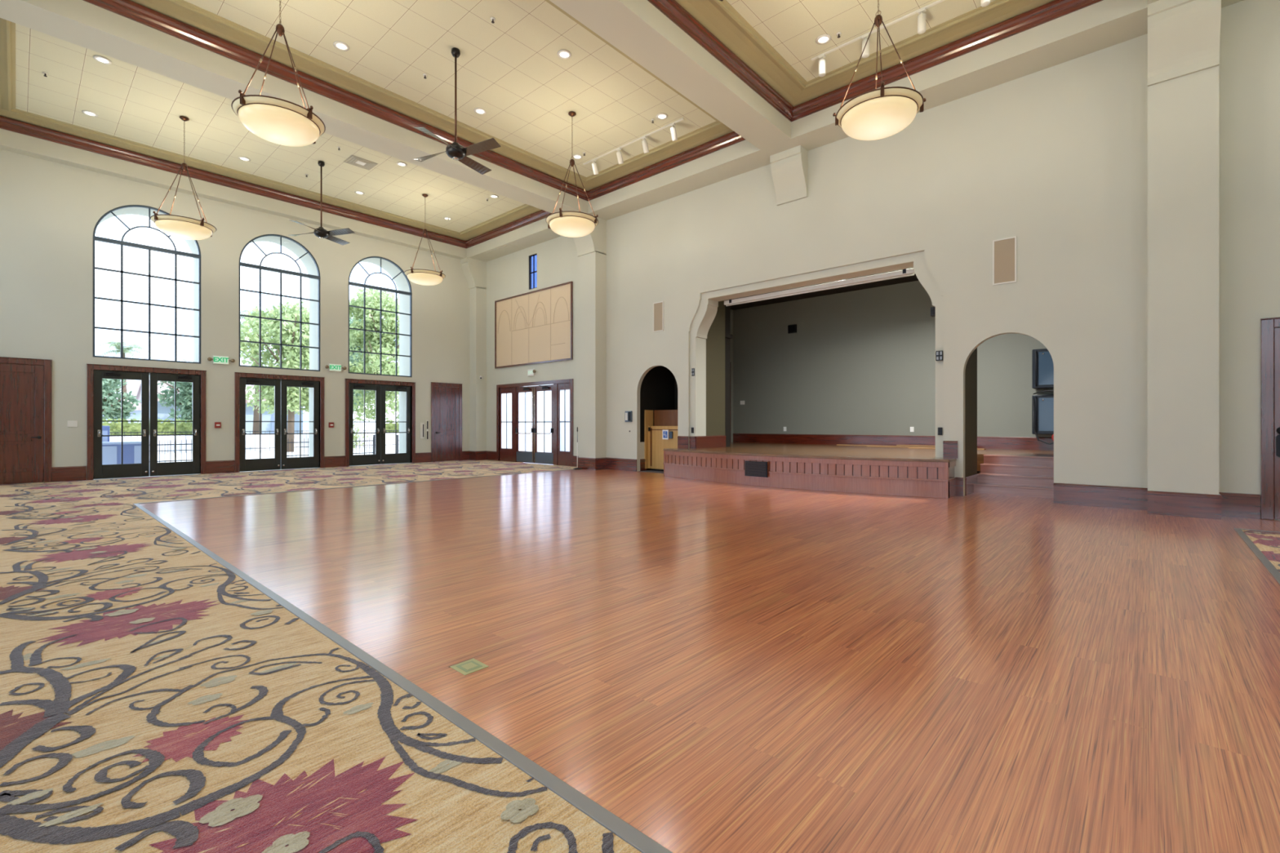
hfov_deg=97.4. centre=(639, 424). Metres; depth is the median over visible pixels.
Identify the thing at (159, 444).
terrace railing
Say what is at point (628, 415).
control box
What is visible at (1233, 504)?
baseboard
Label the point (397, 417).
tree
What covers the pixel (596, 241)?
trim
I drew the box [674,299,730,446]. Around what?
wall
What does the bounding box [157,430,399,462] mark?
ground
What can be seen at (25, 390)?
door
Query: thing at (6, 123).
trim
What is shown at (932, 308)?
speaker
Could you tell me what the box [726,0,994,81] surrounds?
ceiling
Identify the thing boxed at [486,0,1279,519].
wall
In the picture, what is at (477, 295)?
column
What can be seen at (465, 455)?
baseboard
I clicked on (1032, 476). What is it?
steps
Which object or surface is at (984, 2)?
track spotlight
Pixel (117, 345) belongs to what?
palm tree
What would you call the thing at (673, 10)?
trim
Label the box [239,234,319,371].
window
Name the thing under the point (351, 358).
tree
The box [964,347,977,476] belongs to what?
wall
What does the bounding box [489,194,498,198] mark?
recessed light
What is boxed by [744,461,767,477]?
grille
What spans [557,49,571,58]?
recessed light
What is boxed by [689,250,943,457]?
arch
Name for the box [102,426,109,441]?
sign
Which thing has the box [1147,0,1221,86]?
trim
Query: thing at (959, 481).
baseboard
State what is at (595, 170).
track spotlight
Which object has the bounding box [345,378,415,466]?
door
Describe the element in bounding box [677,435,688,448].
baseboard
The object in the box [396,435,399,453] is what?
terrace railing
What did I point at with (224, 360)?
exit sign
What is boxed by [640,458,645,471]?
baseboard
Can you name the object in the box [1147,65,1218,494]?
wall
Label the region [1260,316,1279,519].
door
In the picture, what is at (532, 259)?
window
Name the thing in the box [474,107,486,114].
recessed light
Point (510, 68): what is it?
ceiling
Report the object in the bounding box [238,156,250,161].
recessed light
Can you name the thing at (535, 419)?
door
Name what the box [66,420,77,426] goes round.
light switch
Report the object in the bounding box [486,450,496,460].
baseboard
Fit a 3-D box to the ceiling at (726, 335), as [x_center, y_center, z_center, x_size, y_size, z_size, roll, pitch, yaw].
[1.130,-2.250,14.463,1.900,0.100,1.610,0,0,42]
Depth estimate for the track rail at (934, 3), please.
8.48 m
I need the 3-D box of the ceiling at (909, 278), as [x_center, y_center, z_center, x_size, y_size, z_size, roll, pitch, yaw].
[5.046,-3.720,13.280,9.700,0.160,4.420,0,0,42]
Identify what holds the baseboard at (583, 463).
attached to the column at (592, 267)
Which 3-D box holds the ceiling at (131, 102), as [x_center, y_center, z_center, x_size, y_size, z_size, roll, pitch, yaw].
[-7.297,-6.032,12.827,3.980,0.057,9.330,0,0,42]
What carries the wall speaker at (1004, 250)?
in the wall at (1054, 159)
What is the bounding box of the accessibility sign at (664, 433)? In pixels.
[662,430,668,439]
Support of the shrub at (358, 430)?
on the ground
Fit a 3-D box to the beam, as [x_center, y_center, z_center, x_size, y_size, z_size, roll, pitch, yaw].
[-0.889,-5.835,7.045,0.660,0.770,10.530,0,0,42]
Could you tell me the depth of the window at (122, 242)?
12.83 m
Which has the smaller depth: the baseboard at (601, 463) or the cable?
the cable
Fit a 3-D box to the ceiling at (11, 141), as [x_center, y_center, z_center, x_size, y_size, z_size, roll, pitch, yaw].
[-9.320,-5.835,14.652,0.270,0.770,10.530,0,0,42]
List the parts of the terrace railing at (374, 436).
post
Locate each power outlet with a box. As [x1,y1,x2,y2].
[910,426,914,431]
[937,427,942,435]
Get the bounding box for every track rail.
[582,117,684,164]
[811,0,945,61]
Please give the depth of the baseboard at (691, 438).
13.16 m
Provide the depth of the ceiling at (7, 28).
12.64 m
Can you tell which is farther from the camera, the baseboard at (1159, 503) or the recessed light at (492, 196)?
the recessed light at (492, 196)
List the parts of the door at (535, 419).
kick plate, glass pane, latch rod, latch rod, kick plate, glass pane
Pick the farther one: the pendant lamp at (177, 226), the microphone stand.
the microphone stand
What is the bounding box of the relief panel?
[494,281,573,368]
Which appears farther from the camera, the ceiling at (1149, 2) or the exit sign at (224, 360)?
the exit sign at (224, 360)
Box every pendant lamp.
[150,115,216,239]
[231,0,325,146]
[404,193,445,285]
[545,111,598,237]
[832,0,926,140]
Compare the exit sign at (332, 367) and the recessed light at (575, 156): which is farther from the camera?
the exit sign at (332, 367)
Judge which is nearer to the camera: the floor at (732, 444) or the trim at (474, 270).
the floor at (732, 444)
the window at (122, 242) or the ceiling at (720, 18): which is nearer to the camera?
the ceiling at (720, 18)
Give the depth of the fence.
26.59 m
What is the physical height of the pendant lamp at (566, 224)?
2.335 m
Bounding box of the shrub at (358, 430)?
[353,418,368,448]
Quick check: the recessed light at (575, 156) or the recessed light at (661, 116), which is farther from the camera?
the recessed light at (575, 156)
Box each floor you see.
[0,459,1279,852]
[725,442,791,447]
[977,448,1053,471]
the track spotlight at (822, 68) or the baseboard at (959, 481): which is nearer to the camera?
the track spotlight at (822, 68)
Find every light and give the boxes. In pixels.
[81,110,97,116]
[93,55,111,64]
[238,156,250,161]
[333,40,349,50]
[354,191,364,194]
[396,161,407,166]
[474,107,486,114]
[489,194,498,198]
[499,386,512,462]
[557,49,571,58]
[557,382,570,466]
[572,154,582,159]
[656,112,667,119]
[815,34,831,44]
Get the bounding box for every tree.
[94,341,151,393]
[102,378,141,422]
[157,359,248,422]
[240,301,309,452]
[240,310,271,433]
[349,288,399,421]
[349,317,387,409]
[396,403,399,419]
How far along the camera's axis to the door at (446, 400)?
18.20 m
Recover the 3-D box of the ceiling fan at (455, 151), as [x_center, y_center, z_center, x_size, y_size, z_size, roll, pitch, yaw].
[-2.956,-5.125,9.024,1.270,1.750,1.270,0,0,-23]
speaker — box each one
[653,301,663,332]
[769,145,808,205]
[787,324,796,333]
[930,306,935,316]
[992,235,1016,285]
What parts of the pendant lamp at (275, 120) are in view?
rod, rod, lamp shade, chain, rod, rod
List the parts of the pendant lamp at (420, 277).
chain, lamp shade, rod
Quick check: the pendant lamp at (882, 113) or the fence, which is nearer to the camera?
the pendant lamp at (882, 113)
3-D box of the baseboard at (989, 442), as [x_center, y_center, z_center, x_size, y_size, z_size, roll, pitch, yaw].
[6.416,0.430,14.798,9.300,0.280,0.030,0,0,42]
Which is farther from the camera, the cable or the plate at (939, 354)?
the cable
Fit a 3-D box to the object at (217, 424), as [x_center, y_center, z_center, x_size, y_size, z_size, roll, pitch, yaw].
[-10.299,0.020,13.724,0.060,0.140,0.120,0,0,42]
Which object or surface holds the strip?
attached to the wall at (50, 211)
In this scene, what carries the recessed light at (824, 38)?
in the ceiling at (792, 28)
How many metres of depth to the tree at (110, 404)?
28.41 m
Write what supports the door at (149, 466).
in the wall at (50, 211)
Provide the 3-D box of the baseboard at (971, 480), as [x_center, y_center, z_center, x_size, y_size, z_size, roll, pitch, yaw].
[5.787,1.045,9.803,0.030,0.310,0.930,0,0,42]
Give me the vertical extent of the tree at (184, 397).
4.850 m
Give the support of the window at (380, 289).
in the wall at (50, 211)
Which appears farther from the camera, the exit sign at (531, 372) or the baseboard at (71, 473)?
the exit sign at (531, 372)
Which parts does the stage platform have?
corner post, rail, frame, corner post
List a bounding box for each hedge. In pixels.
[102,417,192,435]
[385,419,399,431]
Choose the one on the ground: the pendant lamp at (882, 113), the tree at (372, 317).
the tree at (372, 317)
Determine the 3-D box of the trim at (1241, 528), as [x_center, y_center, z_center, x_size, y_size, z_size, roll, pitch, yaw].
[8.864,1.201,4.606,5.410,0.018,0.055,0,0,42]
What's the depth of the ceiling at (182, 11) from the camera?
10.35 m
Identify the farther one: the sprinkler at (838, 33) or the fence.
the fence
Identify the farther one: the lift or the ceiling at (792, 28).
the lift
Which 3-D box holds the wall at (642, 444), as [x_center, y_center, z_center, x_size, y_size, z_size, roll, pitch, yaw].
[0.036,0.680,14.494,0.075,0.440,0.190,0,0,42]
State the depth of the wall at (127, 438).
27.94 m
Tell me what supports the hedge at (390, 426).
on the ground
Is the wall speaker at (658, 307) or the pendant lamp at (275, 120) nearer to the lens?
the pendant lamp at (275, 120)
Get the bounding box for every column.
[469,286,486,451]
[577,251,606,457]
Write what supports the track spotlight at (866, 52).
attached to the track rail at (934, 3)
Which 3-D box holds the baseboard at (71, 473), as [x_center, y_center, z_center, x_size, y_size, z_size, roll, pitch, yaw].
[-12.015,1.045,11.844,0.030,0.310,0.510,0,0,42]
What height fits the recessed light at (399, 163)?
0.012 m
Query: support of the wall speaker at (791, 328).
attached to the wall at (860, 362)
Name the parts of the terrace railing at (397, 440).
post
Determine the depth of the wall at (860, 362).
15.22 m
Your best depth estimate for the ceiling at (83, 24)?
9.03 m
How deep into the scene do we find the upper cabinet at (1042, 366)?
12.19 m
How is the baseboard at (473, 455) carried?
attached to the column at (477, 295)
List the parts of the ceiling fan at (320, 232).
blade, blade, blade, blade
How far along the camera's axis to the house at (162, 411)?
35.04 m
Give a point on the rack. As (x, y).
(421, 424)
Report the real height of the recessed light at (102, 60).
0.012 m
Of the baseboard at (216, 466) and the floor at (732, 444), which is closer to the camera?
the baseboard at (216, 466)
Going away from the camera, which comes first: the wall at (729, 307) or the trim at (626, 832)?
the trim at (626, 832)
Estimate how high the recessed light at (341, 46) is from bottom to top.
0.012 m
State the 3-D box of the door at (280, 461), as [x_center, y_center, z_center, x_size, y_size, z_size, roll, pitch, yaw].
[-9.421,-0.048,14.777,0.192,2.495,2.066,0,0,42]
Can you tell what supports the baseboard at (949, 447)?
attached to the wall at (1054, 159)
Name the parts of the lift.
panel, gate trim, panel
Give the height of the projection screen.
0.133 m
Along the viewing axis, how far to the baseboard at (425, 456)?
17.62 m
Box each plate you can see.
[691,368,694,376]
[935,350,942,360]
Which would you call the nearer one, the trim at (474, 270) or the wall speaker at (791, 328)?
the wall speaker at (791, 328)
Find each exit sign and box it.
[207,355,235,364]
[324,363,346,371]
[527,368,535,376]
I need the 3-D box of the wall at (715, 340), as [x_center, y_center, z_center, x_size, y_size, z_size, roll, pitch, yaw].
[1.798,-1.370,13.786,0.140,4.540,0.820,0,0,42]
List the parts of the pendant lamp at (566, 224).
rod, rod, chain, lamp shade, rod, rod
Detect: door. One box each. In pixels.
[0,356,52,484]
[86,364,206,479]
[234,372,324,472]
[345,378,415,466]
[431,382,462,462]
[496,378,573,466]
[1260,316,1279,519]
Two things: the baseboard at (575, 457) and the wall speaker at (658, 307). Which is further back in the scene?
the baseboard at (575, 457)
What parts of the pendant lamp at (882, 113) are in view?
rod, rod, chain, lamp shade, rod, rod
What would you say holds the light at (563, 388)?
attached to the door at (535, 419)
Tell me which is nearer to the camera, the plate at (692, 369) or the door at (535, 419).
the plate at (692, 369)
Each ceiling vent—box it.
[343,155,377,169]
[486,244,517,254]
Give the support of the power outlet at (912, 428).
attached to the wall at (860, 362)
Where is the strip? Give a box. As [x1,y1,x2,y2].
[426,420,428,439]
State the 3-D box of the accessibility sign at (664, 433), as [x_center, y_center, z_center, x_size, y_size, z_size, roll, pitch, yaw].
[0.641,0.260,14.190,0.190,0.240,0.027,0,0,42]
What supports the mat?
on the floor at (715, 667)
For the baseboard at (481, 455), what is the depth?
18.73 m
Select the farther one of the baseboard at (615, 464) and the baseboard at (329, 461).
the baseboard at (329, 461)
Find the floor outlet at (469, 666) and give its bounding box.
[448,657,488,675]
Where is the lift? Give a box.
[644,409,677,471]
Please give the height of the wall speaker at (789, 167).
0.920 m
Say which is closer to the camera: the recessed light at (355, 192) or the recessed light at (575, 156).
the recessed light at (575, 156)
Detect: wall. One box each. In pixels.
[0,149,469,484]
[109,432,399,452]
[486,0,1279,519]
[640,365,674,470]
[640,441,644,458]
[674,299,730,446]
[706,300,724,448]
[724,299,728,446]
[730,309,733,442]
[733,280,1053,473]
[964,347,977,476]
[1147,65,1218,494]
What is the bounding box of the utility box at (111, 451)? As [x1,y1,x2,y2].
[102,441,141,464]
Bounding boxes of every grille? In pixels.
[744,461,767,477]
[788,324,795,332]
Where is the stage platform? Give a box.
[662,443,992,498]
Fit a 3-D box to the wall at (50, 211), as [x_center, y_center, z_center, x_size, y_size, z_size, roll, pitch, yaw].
[-9.636,-2.450,15.160,0.880,7.500,12.800,0,0,42]
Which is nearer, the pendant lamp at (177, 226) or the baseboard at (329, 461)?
the pendant lamp at (177, 226)
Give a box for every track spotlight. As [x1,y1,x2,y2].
[591,159,598,174]
[616,147,623,164]
[641,135,648,153]
[670,122,677,141]
[818,53,826,76]
[862,33,869,57]
[917,7,926,34]
[981,0,990,7]
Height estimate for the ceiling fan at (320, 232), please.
1.750 m
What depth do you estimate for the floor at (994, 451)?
11.32 m
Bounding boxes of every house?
[102,393,141,422]
[134,380,302,433]
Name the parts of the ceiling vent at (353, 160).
plate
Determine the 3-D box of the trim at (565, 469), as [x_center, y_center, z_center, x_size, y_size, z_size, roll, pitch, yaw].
[-4.595,1.201,11.783,0.050,0.018,9.000,0,0,42]
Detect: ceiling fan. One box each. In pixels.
[288,160,355,244]
[413,47,501,174]
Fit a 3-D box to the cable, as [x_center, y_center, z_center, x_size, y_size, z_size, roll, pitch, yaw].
[8.754,-0.164,12.036,0.580,1.195,0.127,0,0,42]
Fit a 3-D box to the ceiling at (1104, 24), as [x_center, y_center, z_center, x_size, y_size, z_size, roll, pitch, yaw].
[2.896,-5.835,11.173,23.070,0.770,0.670,0,0,42]
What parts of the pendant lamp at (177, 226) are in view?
rod, rod, lamp shade, chain, rod, rod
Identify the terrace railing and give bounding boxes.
[157,439,192,462]
[287,435,375,457]
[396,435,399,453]
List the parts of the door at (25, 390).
panel, panel, handle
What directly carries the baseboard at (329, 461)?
attached to the wall at (50, 211)
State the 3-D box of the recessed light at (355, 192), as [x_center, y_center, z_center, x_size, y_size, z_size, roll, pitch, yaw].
[-7.262,-5.994,14.567,0.230,0.012,0.230,0,0,42]
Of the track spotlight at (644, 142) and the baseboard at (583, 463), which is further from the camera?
the baseboard at (583, 463)
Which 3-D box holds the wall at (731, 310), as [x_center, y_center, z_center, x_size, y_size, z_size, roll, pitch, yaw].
[1.930,-1.370,16.880,0.150,4.540,3.250,0,0,42]
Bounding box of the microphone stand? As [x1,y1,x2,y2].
[573,426,582,469]
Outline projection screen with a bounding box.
[724,267,915,306]
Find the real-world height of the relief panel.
2.220 m
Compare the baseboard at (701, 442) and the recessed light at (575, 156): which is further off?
the baseboard at (701, 442)
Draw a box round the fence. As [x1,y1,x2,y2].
[109,430,399,453]
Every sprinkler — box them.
[490,17,495,23]
[835,31,841,38]
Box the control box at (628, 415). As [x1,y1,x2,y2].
[625,410,632,422]
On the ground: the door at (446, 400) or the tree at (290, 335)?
the tree at (290, 335)
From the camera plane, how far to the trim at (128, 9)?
10.29 m
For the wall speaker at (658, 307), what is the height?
0.720 m
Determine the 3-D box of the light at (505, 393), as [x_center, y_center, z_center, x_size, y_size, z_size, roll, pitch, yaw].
[-4.300,0.010,18.177,0.760,2.380,0.050,0,0,42]
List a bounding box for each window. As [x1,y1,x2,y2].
[93,204,200,364]
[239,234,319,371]
[348,256,412,377]
[528,253,537,289]
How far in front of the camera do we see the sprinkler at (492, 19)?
8.32 m
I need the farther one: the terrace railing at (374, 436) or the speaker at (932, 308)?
the terrace railing at (374, 436)
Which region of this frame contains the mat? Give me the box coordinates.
[639,470,663,473]
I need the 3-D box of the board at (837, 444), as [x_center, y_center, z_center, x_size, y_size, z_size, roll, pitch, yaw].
[6.600,0.555,14.181,3.300,0.025,0.160,0,0,42]
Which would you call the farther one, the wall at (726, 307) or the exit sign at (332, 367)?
the exit sign at (332, 367)
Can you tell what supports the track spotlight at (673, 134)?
attached to the track rail at (682, 118)
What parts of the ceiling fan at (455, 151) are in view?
blade, blade, blade, blade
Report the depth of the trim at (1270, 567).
5.11 m
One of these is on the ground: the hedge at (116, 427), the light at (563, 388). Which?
the hedge at (116, 427)
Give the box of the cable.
[1032,390,1053,444]
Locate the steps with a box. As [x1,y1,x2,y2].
[973,453,1053,498]
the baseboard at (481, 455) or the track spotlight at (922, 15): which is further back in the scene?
the baseboard at (481, 455)
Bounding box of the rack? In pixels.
[419,422,424,438]
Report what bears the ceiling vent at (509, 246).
in the ceiling at (1104, 24)
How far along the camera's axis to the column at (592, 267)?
14.94 m
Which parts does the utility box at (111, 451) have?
door, lid, panel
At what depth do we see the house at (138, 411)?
39.69 m
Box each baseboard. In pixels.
[52,466,86,481]
[205,460,234,474]
[324,455,345,467]
[415,452,431,462]
[462,450,469,460]
[469,450,476,460]
[476,450,486,460]
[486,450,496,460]
[572,455,577,466]
[577,457,595,470]
[595,457,606,470]
[606,457,636,471]
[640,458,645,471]
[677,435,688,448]
[688,435,695,448]
[695,435,726,448]
[733,433,1053,450]
[942,440,957,457]
[955,477,963,496]
[964,473,977,495]
[1053,482,1147,510]
[1147,490,1221,519]
[1218,492,1260,519]
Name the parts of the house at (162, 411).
door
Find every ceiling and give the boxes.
[0,0,587,213]
[0,17,541,240]
[0,128,466,259]
[15,23,524,232]
[129,0,733,191]
[184,0,715,177]
[466,0,1244,262]
[675,0,1054,106]
[724,333,732,338]
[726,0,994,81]
[730,267,919,310]
[1147,0,1159,4]
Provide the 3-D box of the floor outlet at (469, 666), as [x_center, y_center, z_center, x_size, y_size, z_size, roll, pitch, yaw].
[-0.847,1.198,2.782,0.144,0.005,0.136,0,0,42]
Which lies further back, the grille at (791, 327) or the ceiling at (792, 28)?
the grille at (791, 327)
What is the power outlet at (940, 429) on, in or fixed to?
attached to the wall at (1054, 159)
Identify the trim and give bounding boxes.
[0,115,552,248]
[83,0,745,201]
[133,503,672,852]
[137,469,571,503]
[460,257,486,288]
[572,213,606,256]
[647,0,1102,121]
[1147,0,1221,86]
[1233,528,1279,584]
[1240,528,1279,532]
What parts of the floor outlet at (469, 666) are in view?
lid, lid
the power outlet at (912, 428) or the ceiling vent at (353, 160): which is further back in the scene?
the power outlet at (912, 428)
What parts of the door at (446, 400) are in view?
panel, panel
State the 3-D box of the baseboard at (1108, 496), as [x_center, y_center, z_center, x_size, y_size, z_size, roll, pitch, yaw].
[6.677,1.045,8.191,1.060,0.310,0.030,0,0,42]
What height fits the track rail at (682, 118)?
0.020 m
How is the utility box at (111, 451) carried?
on the ground
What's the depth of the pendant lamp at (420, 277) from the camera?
14.48 m
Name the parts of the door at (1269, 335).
handle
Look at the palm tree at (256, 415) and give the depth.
30.99 m
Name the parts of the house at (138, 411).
door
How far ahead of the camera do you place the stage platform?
10.28 m
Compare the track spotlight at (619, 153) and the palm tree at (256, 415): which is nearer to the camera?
the track spotlight at (619, 153)
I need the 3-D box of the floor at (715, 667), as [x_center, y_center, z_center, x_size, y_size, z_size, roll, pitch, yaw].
[0.802,1.236,8.927,23.170,0.088,16.870,0,0,42]
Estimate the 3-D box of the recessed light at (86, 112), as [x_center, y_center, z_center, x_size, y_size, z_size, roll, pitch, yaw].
[-10.612,-5.994,10.854,0.230,0.012,0.230,0,0,42]

